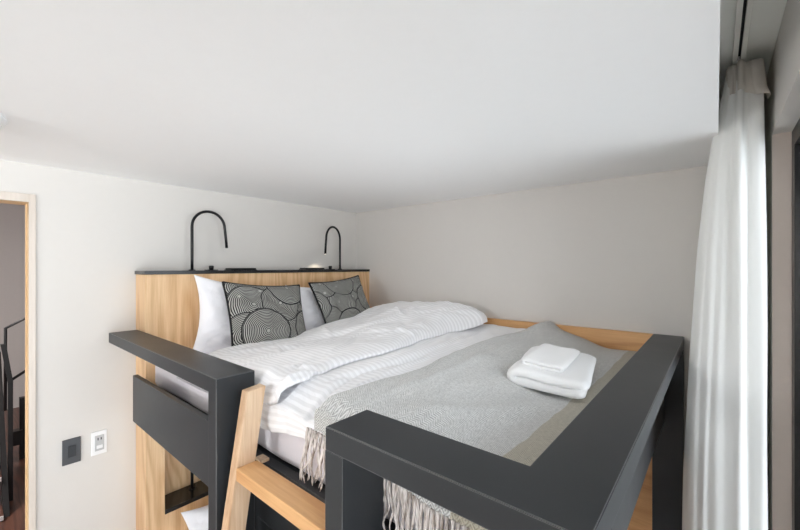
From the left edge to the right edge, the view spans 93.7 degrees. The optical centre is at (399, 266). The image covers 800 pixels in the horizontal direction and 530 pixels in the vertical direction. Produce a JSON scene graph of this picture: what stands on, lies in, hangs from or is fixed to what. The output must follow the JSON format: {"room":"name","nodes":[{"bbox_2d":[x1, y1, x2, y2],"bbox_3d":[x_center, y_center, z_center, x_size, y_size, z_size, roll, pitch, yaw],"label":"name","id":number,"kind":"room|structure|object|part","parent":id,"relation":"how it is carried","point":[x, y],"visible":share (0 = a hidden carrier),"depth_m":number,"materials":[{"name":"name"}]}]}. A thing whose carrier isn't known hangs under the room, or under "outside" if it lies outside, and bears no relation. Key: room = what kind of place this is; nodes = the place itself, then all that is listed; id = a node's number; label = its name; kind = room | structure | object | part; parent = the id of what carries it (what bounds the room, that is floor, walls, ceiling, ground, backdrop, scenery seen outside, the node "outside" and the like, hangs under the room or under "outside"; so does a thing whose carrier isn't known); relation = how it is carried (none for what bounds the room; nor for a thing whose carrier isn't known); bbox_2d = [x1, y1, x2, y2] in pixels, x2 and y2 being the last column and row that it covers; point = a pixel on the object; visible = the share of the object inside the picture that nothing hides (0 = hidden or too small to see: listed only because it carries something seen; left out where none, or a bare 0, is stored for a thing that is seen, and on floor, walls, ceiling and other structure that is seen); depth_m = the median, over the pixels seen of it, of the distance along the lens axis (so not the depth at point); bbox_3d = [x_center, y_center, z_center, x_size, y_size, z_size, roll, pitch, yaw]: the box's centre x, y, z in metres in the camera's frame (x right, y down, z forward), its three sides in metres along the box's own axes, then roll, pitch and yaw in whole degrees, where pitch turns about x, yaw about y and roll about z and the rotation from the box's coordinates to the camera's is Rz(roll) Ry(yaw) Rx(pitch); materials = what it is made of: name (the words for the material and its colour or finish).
{"room":"bedroom","nodes":[
{"label":"bedroom","id":0,"kind":"room"},
{"bbox_2d":[0,203,24,408],"bbox_3d":[-5.759,0.375,4.727,0.100,3.150,4.800,0,0,40],"label":"wall","id":1,"kind":"structure","parent":0,"point":[12,216],"depth_m":5.17,"materials":[{"name":"paint"}]},
{"bbox_2d":[0,407,24,529],"bbox_3d":[-3.825,1.975,3.096,4.960,0.050,4.800,0,0,40],"label":"floor","id":2,"kind":"structure","parent":0,"point":[16,520],"depth_m":3.28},
{"bbox_2d":[0,317,24,520],"bbox_3d":[-3.540,1.084,3.147,1.130,1.731,1.246,0,0,40],"label":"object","id":3,"kind":"structure","parent":2,"relation":"on","point":[6,478],"depth_m":3.11,"materials":[{"name":"black metal"}]},
{"bbox_3d":[-3.249,1.458,3.128,0.030,0.984,0.030,0,0,40],"label":"post","id":4,"kind":"part","parent":3,"relation":"part of","materials":[{"name":"black metal"}]},
{"bbox_3d":[-3.117,0.704,3.284,0.022,0.971,0.491,0,0,40],"label":"handrail","id":5,"kind":"part","parent":3,"relation":"part of","materials":[{"name":"black metal"}]},
{"bbox_3d":[-3.105,0.795,3.298,0.022,0.328,0.455,0,0,40],"label":"rail","id":6,"kind":"part","parent":3,"relation":"part of","materials":[{"name":"black metal"}]},
{"bbox_2d":[13,396,24,458],"bbox_3d":[-3.855,1.640,3.805,0.100,0.620,0.115,0,0,40],"label":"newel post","id":7,"kind":"object","parent":2,"relation":"on","point":[19,433],"visible":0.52,"depth_m":3.79,"materials":[{"name":"black metal"}]},
{"bbox_2d":[0,160,355,529],"bbox_3d":[-2.107,0.375,1.162,0.120,3.150,5.459,0,0,40],"label":"wall","id":8,"kind":"structure","parent":0,"point":[94,231],"depth_m":1.84,"materials":[{"name":"paint"}]},
{"bbox_2d":[0,191,35,529],"bbox_3d":[-1.935,0.817,1.363,0.135,2.266,0.868,0,0,40],"label":"door frame","id":9,"kind":"structure","parent":8,"relation":"in","point":[29,200],"depth_m":1.65,"materials":[{"name":"brown wood"}]},
{"bbox_2d":[62,436,80,465],"bbox_3d":[-1.528,0.859,1.746,0.012,0.116,0.066,0,0,40],"label":"light switch","id":10,"kind":"object","parent":8,"relation":"attached to","point":[71,448],"visible":1,"depth_m":1.74,"materials":[{"name":"grey plastic"}]},
{"bbox_2d":[91,429,106,455],"bbox_3d":[-1.462,0.856,1.824,0.012,0.112,0.060,0,0,40],"label":"wall socket","id":11,"kind":"object","parent":8,"relation":"attached to","point":[98,438],"visible":1,"depth_m":1.82,"materials":[{"name":"white plastic"}]},
{"bbox_2d":[0,0,719,212],"bbox_3d":[-1.213,-0.605,0.342,2.305,0.311,5.559,0,0,40],"label":"ceiling","id":12,"kind":"structure","parent":0,"point":[356,106],"depth_m":0.96,"materials":[{"name":"paint"}]},
{"bbox_2d":[0,114,6,127],"bbox_3d":[-1.277,-0.426,1.061,0.230,0.045,0.230,0,0,40],"label":"smoke detector","id":13,"kind":"object","parent":12,"relation":"attached to","point":[3,121],"visible":1,"depth_m":1.12,"materials":[{"name":"white plastic"}]},
{"bbox_2d":[732,0,753,64],"bbox_3d":[-0.202,-0.688,-0.327,0.033,0.024,5.040,0,0,40],"label":"track","id":14,"kind":"object","parent":12,"relation":"attached to","point":[744,8],"visible":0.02,"depth_m":1.07,"materials":[{"name":"white metal"}]},
{"bbox_2d":[682,56,770,529],"bbox_3d":[1.218,0.621,1.426,0.244,2.618,0.497,0,0,40],"label":"curtain","id":15,"kind":"object","parent":14,"relation":"hanging from","point":[725,485],"visible":1,"depth_m":1.23,"materials":[{"name":"white fabric"}]},
{"bbox_2d":[356,166,707,444],"bbox_3d":[0.638,0.625,2.352,2.542,2.650,0.100,0,0,40],"label":"wall","id":16,"kind":"structure","parent":0,"point":[620,253],"depth_m":2.08,"materials":[{"name":"paint"}]},
{"bbox_2d":[764,0,799,529],"bbox_3d":[-0.189,0.625,-0.522,0.100,2.650,5.359,0,0,40],"label":"wall","id":17,"kind":"structure","parent":0,"point":[782,108],"depth_m":1.16,"materials":[{"name":"paint"}]},
{"bbox_2d":[719,0,786,105],"bbox_3d":[-0.274,-0.730,-0.516,0.237,0.060,5.459,0,0,40],"label":"ceiling","id":18,"kind":"structure","parent":17,"relation":"attached to","point":[767,15],"depth_m":1.12,"materials":[{"name":"paint"}]},
{"bbox_2d":[772,132,790,529],"bbox_3d":[1.260,0.695,1.238,0.044,2.270,0.003,0,0,40],"label":"trim","id":19,"kind":"structure","parent":17,"relation":"attached to","point":[781,142],"depth_m":1.24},
{"bbox_2d":[792,118,799,529],"bbox_3d":[-0.223,0.695,-0.591,0.045,2.270,4.710,0,0,40],"label":"window","id":20,"kind":"structure","parent":17,"relation":"in","point":[796,131],"depth_m":1.18,"materials":[{"name":"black glass"}]},
{"bbox_3d":[-1.214,1.975,0.343,2.582,0.050,5.359,0,0,40],"label":"floor","id":21,"kind":"structure","parent":0,"visible":0},
{"bbox_2d":[221,383,324,529],"bbox_3d":[-0.353,1.151,0.887,0.476,1.599,0.335,0,0,40],"label":"ladder","id":22,"kind":"object","parent":21,"relation":"on","point":[247,475],"visible":0.94,"depth_m":1.03,"materials":[{"name":"brown wood"}]},
{"bbox_3d":[-0.421,0.587,1.147,0.038,0.008,0.026,0,0,40],"label":"hook plate","id":23,"kind":"part","parent":22,"relation":"part of","materials":[{"name":"brown wood"}]},
{"bbox_2d":[109,269,683,529],"bbox_3d":[-0.071,0.986,1.786,2.187,1.928,1.678,0,0,40],"label":"bunk bed","id":24,"kind":"object","parent":21,"relation":"on","point":[618,464],"visible":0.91,"depth_m":1.08,"materials":[{"name":"brown wood"}]},
{"bbox_3d":[-0.882,0.615,1.456,0.938,0.215,0.020,0,0,40],"label":"guard panel","id":25,"kind":"part","parent":24,"relation":"part of","materials":[{"name":"grey paint"}]},
{"bbox_3d":[-0.932,1.136,1.491,1.163,1.629,0.118,0,0,40],"label":"guard frame","id":26,"kind":"part","parent":24,"relation":"part of","materials":[{"name":"grey paint"}]},
{"bbox_2d":[189,471,195,489],"bbox_3d":[-1.103,1.067,2.167,0.034,0.347,0.219,0,0,40],"label":"reading lamp","id":27,"kind":"object","parent":24,"relation":"on","point":[192,487],"visible":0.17,"depth_m":2.09,"materials":[{"name":"black metal"}]},
{"bbox_2d":[189,210,227,270],"bbox_3d":[-1.103,-0.151,2.167,0.034,0.347,0.219,0,0,40],"label":"reading lamp","id":28,"kind":"object","parent":24,"relation":"on","point":[204,211],"visible":1,"depth_m":2.10,"materials":[{"name":"black metal"}]},
{"bbox_2d":[225,268,256,269],"bbox_3d":[-0.978,0.015,2.307,0.090,0.013,0.163,0,0,40],"label":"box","id":29,"kind":"object","parent":24,"relation":"on","point":[225,268],"visible":0.83,"depth_m":2.27,"materials":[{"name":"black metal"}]},
{"bbox_3d":[-0.808,0.995,2.488,0.154,1.910,1.555,0,0,40],"label":"headboard","id":30,"kind":"part","parent":24,"relation":"part of","materials":[{"name":"brown wood"}]},
{"bbox_2d":[155,366,466,529],"bbox_3d":[-0.021,0.524,1.822,1.901,0.145,1.491,0,0,40],"label":"mattress","id":31,"kind":"object","parent":24,"relation":"on","point":[289,448],"visible":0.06,"depth_m":1.17,"materials":[{"name":"white fabric"}]},
{"bbox_2d":[193,275,230,353],"bbox_3d":[-0.868,0.288,2.098,0.598,0.493,0.202,0,0,-42],"label":"pillow","id":32,"kind":"object","parent":31,"relation":"on","point":[213,334],"visible":0.25,"depth_m":1.94,"materials":[{"name":"white fabric"}]},
{"bbox_2d":[222,281,305,346],"bbox_3d":[-0.704,0.299,2.039,0.218,0.445,0.492,0,0,43],"label":"cushion","id":33,"kind":"object","parent":31,"relation":"on","point":[257,313],"visible":0.67,"depth_m":1.97,"materials":[{"name":"black fabric"}]},
{"bbox_2d":[285,285,324,329],"bbox_3d":[-0.490,0.297,2.493,0.567,0.367,0.199,0,0,-43],"label":"pillow","id":34,"kind":"object","parent":31,"relation":"on","point":[312,315],"visible":0.12,"depth_m":2.34,"materials":[{"name":"white fabric"}]},
{"bbox_2d":[308,275,369,323],"bbox_3d":[-0.345,0.285,2.464,0.218,0.448,0.500,0,0,36],"label":"cushion","id":35,"kind":"object","parent":31,"relation":"on","point":[344,298],"visible":0.52,"depth_m":2.38,"materials":[{"name":"black fabric"}]},
{"bbox_2d":[176,301,524,522],"bbox_3d":[-0.011,0.358,1.790,1.485,0.305,1.524,0,0,40],"label":"duvet","id":36,"kind":"object","parent":31,"relation":"on","point":[298,373],"visible":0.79,"depth_m":1.54,"materials":[{"name":"white fabric"}]},
{"bbox_2d":[299,321,636,529],"bbox_3d":[0.460,0.460,1.389,0.620,0.325,1.533,0,0,40],"label":"throw blanket","id":37,"kind":"object","parent":36,"relation":"on","point":[466,395],"visible":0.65,"depth_m":1.06,"materials":[{"name":"grey fabric"}]},
{"bbox_2d":[507,346,595,398],"bbox_3d":[0.588,0.388,1.431,0.269,0.080,0.424,0,0,30],"label":"bath towel","id":38,"kind":"object","parent":37,"relation":"on","point":[575,381],"visible":0.59,"depth_m":1.27,"materials":[{"name":"white fabric"}]},
{"bbox_2d":[521,343,579,372],"bbox_3d":[0.582,0.345,1.438,0.156,0.040,0.311,0,0,35],"label":"hand towel","id":39,"kind":"object","parent":38,"relation":"on","point":[549,357],"visible":1,"depth_m":1.38,"materials":[{"name":"white fabric"}]},
{"bbox_2d":[299,268,324,269],"bbox_3d":[-0.635,0.015,2.714,0.090,0.013,0.168,0,0,40],"label":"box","id":40,"kind":"object","parent":24,"relation":"on","point":[300,268],"visible":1,"depth_m":2.67,"materials":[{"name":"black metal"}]},
{"bbox_2d":[324,226,340,268],"bbox_3d":[-0.505,-0.142,2.836,0.034,0.329,0.219,0,0,24],"label":"reading lamp","id":41,"kind":"object","parent":24,"relation":"on","point":[330,227],"visible":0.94,"depth_m":2.89,"materials":[{"name":"black metal"}]},
{"bbox_3d":[0.577,1.136,1.239,0.489,1.629,1.678,0,0,40],"label":"corner frame","id":42,"kind":"part","parent":24,"relation":"part of","materials":[{"name":"grey paint"}]},
{"bbox_3d":[0.724,0.606,1.160,0.020,0.212,1.511,0,0,40],"label":"foot panel","id":43,"kind":"part","parent":24,"relation":"part of","materials":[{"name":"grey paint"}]},
{"bbox_3d":[1.244,1.160,1.742,0.118,1.581,0.049,0,0,40],"label":"foot post","id":44,"kind":"part","parent":24,"relation":"part of","materials":[{"name":"grey paint"}]},
{"bbox_3d":[-0.025,1.605,1.824,1.891,0.110,1.494,0,0,40],"label":"mattress","id":45,"kind":"object","parent":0,"visible":0},
{"bbox_2d":[181,505,207,529],"bbox_3d":[-0.866,1.435,2.044,0.569,0.413,0.209,0,0,-45],"label":"pillow","id":46,"kind":"object","parent":45,"relation":"on","point":[195,519],"visible":0.18,"depth_m":1.90,"materials":[{"name":"white fabric"}]}
]}

